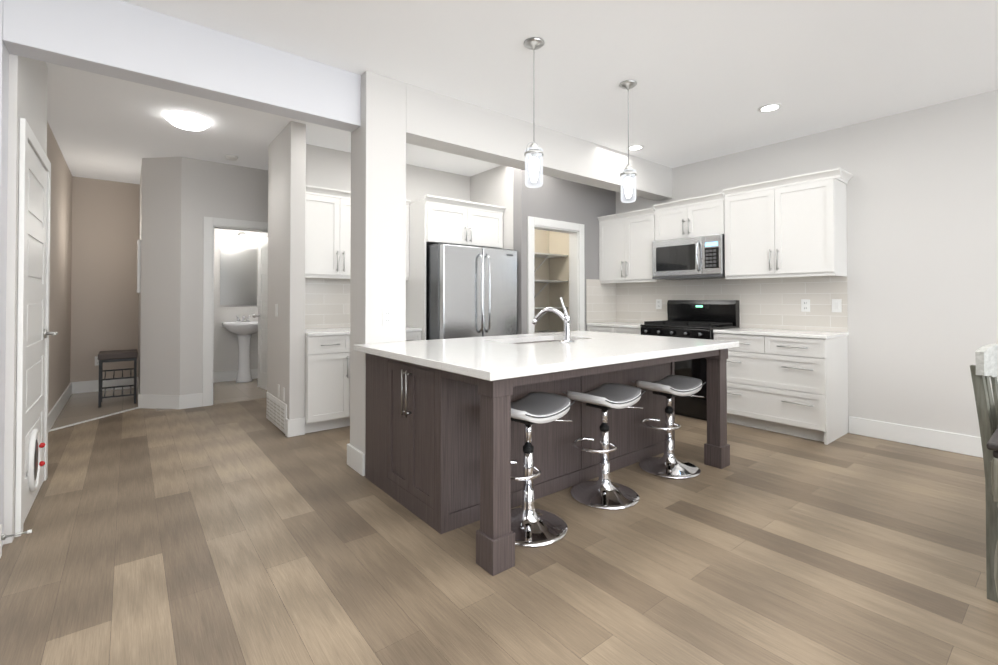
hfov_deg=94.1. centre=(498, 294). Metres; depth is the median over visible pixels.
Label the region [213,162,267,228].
wall
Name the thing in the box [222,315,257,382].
pedestal sink
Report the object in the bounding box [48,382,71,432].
baseboard
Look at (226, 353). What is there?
wall
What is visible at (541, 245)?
wall
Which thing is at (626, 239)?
upper cabinet
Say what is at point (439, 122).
beam
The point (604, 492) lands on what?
bar stool
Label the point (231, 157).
smoke detector
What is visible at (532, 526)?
bar stool
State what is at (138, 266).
picture frame
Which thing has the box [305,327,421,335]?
countertop
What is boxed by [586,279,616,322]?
tile backsplash
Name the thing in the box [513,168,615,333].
wall
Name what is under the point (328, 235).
upper cabinet
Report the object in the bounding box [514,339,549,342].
sink
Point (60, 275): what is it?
wall
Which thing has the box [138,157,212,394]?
wall
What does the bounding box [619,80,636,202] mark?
pendant light
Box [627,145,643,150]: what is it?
recessed light
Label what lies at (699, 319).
gas range
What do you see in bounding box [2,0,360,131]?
beam
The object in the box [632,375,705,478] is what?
bar stool
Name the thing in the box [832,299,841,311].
outlet
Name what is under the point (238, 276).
bathroom mirror
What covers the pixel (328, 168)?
wall
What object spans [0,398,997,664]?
floor
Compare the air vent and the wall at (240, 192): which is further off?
the wall at (240, 192)
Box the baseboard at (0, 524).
[0,524,1,557]
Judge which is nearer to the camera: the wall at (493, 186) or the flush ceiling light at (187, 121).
the flush ceiling light at (187, 121)
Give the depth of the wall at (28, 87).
2.31 m
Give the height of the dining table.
0.775 m
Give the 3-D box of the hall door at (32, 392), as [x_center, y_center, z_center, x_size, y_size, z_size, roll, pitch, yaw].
[-2.723,0.167,2.774,0.083,2.130,1.000,1,-1,-39]
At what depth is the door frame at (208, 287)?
5.27 m
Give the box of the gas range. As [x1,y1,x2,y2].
[640,300,739,420]
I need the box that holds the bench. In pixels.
[98,349,137,407]
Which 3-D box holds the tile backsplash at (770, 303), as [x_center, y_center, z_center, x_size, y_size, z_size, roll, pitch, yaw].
[2.359,0.076,5.214,0.007,0.554,2.560,1,-1,-39]
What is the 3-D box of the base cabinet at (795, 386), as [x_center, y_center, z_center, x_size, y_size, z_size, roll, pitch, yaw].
[2.620,0.812,4.379,0.626,0.875,0.943,1,-1,-39]
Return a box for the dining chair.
[970,344,997,602]
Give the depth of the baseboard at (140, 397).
5.14 m
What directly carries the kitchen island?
on the floor at (236, 534)
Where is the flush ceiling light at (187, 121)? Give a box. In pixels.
[164,111,210,130]
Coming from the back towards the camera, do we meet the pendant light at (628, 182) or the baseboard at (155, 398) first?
the baseboard at (155, 398)
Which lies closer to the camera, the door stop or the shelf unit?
the door stop
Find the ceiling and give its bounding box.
[46,0,997,183]
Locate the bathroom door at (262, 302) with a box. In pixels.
[252,237,267,389]
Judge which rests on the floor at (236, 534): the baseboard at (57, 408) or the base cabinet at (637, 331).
the base cabinet at (637, 331)
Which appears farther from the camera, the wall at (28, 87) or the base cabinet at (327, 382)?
the base cabinet at (327, 382)
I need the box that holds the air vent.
[266,392,286,433]
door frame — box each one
[202,217,267,405]
[528,216,584,333]
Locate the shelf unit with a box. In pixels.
[534,252,567,332]
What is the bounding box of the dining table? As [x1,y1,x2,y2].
[986,427,997,597]
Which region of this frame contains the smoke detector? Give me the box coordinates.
[225,155,237,160]
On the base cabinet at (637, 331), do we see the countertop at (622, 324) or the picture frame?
the countertop at (622, 324)
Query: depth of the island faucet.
3.30 m
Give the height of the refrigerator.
1.765 m
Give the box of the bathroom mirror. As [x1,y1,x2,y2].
[220,247,256,304]
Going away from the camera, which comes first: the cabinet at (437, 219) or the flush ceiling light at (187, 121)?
the flush ceiling light at (187, 121)
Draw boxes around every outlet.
[95,356,98,365]
[275,304,277,316]
[382,308,391,324]
[656,299,661,308]
[801,299,809,311]
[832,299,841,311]
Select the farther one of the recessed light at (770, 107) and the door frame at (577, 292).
the door frame at (577, 292)
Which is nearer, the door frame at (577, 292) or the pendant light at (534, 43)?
the pendant light at (534, 43)
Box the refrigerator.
[426,243,516,339]
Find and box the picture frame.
[137,240,140,292]
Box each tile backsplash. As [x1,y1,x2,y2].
[305,278,349,328]
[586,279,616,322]
[617,276,847,331]
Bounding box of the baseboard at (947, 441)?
[849,416,982,457]
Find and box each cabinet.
[305,185,410,279]
[305,331,420,432]
[406,195,505,339]
[587,326,640,334]
[597,207,657,283]
[653,192,724,240]
[714,333,847,444]
[723,167,852,278]
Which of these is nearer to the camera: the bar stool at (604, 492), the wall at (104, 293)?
the bar stool at (604, 492)
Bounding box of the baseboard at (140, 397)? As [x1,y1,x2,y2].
[136,377,143,407]
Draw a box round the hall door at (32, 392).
[15,118,57,536]
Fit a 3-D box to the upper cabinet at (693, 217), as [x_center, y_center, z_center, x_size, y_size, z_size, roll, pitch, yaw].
[2.169,-0.826,5.156,0.386,0.423,0.798,1,-1,-39]
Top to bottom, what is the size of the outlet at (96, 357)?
0.120 m
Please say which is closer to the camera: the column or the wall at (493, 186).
the column
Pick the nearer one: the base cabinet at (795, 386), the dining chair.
the dining chair
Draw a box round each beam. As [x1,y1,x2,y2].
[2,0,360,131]
[406,83,671,200]
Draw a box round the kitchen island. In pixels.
[359,347,733,575]
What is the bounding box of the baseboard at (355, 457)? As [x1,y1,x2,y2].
[347,443,364,468]
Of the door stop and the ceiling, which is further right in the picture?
the ceiling
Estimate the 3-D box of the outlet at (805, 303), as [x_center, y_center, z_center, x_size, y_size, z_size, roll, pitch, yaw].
[2.944,0.105,4.465,0.008,0.120,0.075,1,-1,-39]
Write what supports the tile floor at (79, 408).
on the floor at (236, 534)
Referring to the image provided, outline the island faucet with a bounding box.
[532,297,574,342]
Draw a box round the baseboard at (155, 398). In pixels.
[152,395,159,408]
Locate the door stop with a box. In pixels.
[1,529,31,539]
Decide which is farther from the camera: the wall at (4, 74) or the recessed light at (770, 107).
the recessed light at (770, 107)
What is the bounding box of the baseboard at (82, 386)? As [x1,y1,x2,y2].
[72,378,133,393]
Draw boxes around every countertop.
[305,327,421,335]
[354,331,738,382]
[586,322,643,328]
[713,328,848,338]
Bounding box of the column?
[350,71,405,453]
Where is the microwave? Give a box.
[652,234,724,279]
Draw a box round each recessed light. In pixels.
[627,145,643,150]
[758,103,781,111]
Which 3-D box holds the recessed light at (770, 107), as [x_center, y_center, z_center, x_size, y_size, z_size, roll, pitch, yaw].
[2.227,-1.533,3.822,0.175,0.005,0.175,0,-1,6]
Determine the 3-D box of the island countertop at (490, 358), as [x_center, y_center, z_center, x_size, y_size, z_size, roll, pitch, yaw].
[0.377,0.357,3.236,2.260,0.040,1.512,1,-1,-39]
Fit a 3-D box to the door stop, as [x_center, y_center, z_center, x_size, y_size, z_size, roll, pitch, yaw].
[-2.282,1.135,2.201,0.100,0.024,0.024,1,-1,-39]
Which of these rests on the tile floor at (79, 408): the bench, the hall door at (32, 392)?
the bench
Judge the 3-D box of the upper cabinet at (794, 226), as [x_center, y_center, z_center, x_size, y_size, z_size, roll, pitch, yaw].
[2.729,-0.618,4.451,0.386,0.915,0.993,1,-1,-39]
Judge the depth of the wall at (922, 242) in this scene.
3.88 m
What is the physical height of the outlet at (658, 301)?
0.120 m
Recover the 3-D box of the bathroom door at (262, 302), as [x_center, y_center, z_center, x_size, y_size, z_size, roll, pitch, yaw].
[-3.074,0.254,6.137,0.212,2.030,0.759,1,-1,-39]
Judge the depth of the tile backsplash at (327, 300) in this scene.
4.82 m
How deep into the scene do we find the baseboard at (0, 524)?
2.16 m
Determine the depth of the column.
3.28 m
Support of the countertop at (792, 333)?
on the base cabinet at (795, 386)
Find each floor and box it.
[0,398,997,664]
[49,378,266,431]
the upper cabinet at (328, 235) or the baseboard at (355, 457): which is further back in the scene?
the upper cabinet at (328, 235)
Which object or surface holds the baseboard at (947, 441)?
attached to the wall at (922, 242)
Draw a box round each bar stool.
[479,392,574,547]
[563,383,644,509]
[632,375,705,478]
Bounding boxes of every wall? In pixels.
[0,0,8,545]
[3,54,47,544]
[47,121,71,412]
[70,176,139,381]
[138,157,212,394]
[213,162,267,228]
[213,228,267,371]
[267,121,305,419]
[306,144,469,328]
[470,165,512,249]
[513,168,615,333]
[534,229,548,330]
[549,90,997,436]
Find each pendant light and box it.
[524,37,543,187]
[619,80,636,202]
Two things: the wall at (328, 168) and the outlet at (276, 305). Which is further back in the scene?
the wall at (328, 168)
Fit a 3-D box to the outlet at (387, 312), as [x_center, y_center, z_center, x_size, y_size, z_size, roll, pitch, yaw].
[-0.786,0.157,3.277,0.075,0.120,0.008,1,-1,-39]
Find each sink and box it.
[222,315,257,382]
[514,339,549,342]
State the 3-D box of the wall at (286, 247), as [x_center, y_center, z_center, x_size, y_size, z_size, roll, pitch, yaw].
[-2.048,-0.140,4.454,0.130,2.780,0.840,1,-1,-39]
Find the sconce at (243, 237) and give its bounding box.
[238,232,248,242]
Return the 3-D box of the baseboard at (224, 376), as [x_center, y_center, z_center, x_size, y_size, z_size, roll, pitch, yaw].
[-3.939,1.202,6.860,1.910,0.150,0.016,1,-1,-39]
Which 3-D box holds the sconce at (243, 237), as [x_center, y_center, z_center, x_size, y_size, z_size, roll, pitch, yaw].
[-3.794,-0.858,6.902,0.130,0.170,0.164,1,-1,-39]
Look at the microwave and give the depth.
4.97 m
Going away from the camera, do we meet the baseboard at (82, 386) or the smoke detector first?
the smoke detector
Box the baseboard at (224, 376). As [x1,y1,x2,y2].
[213,369,257,382]

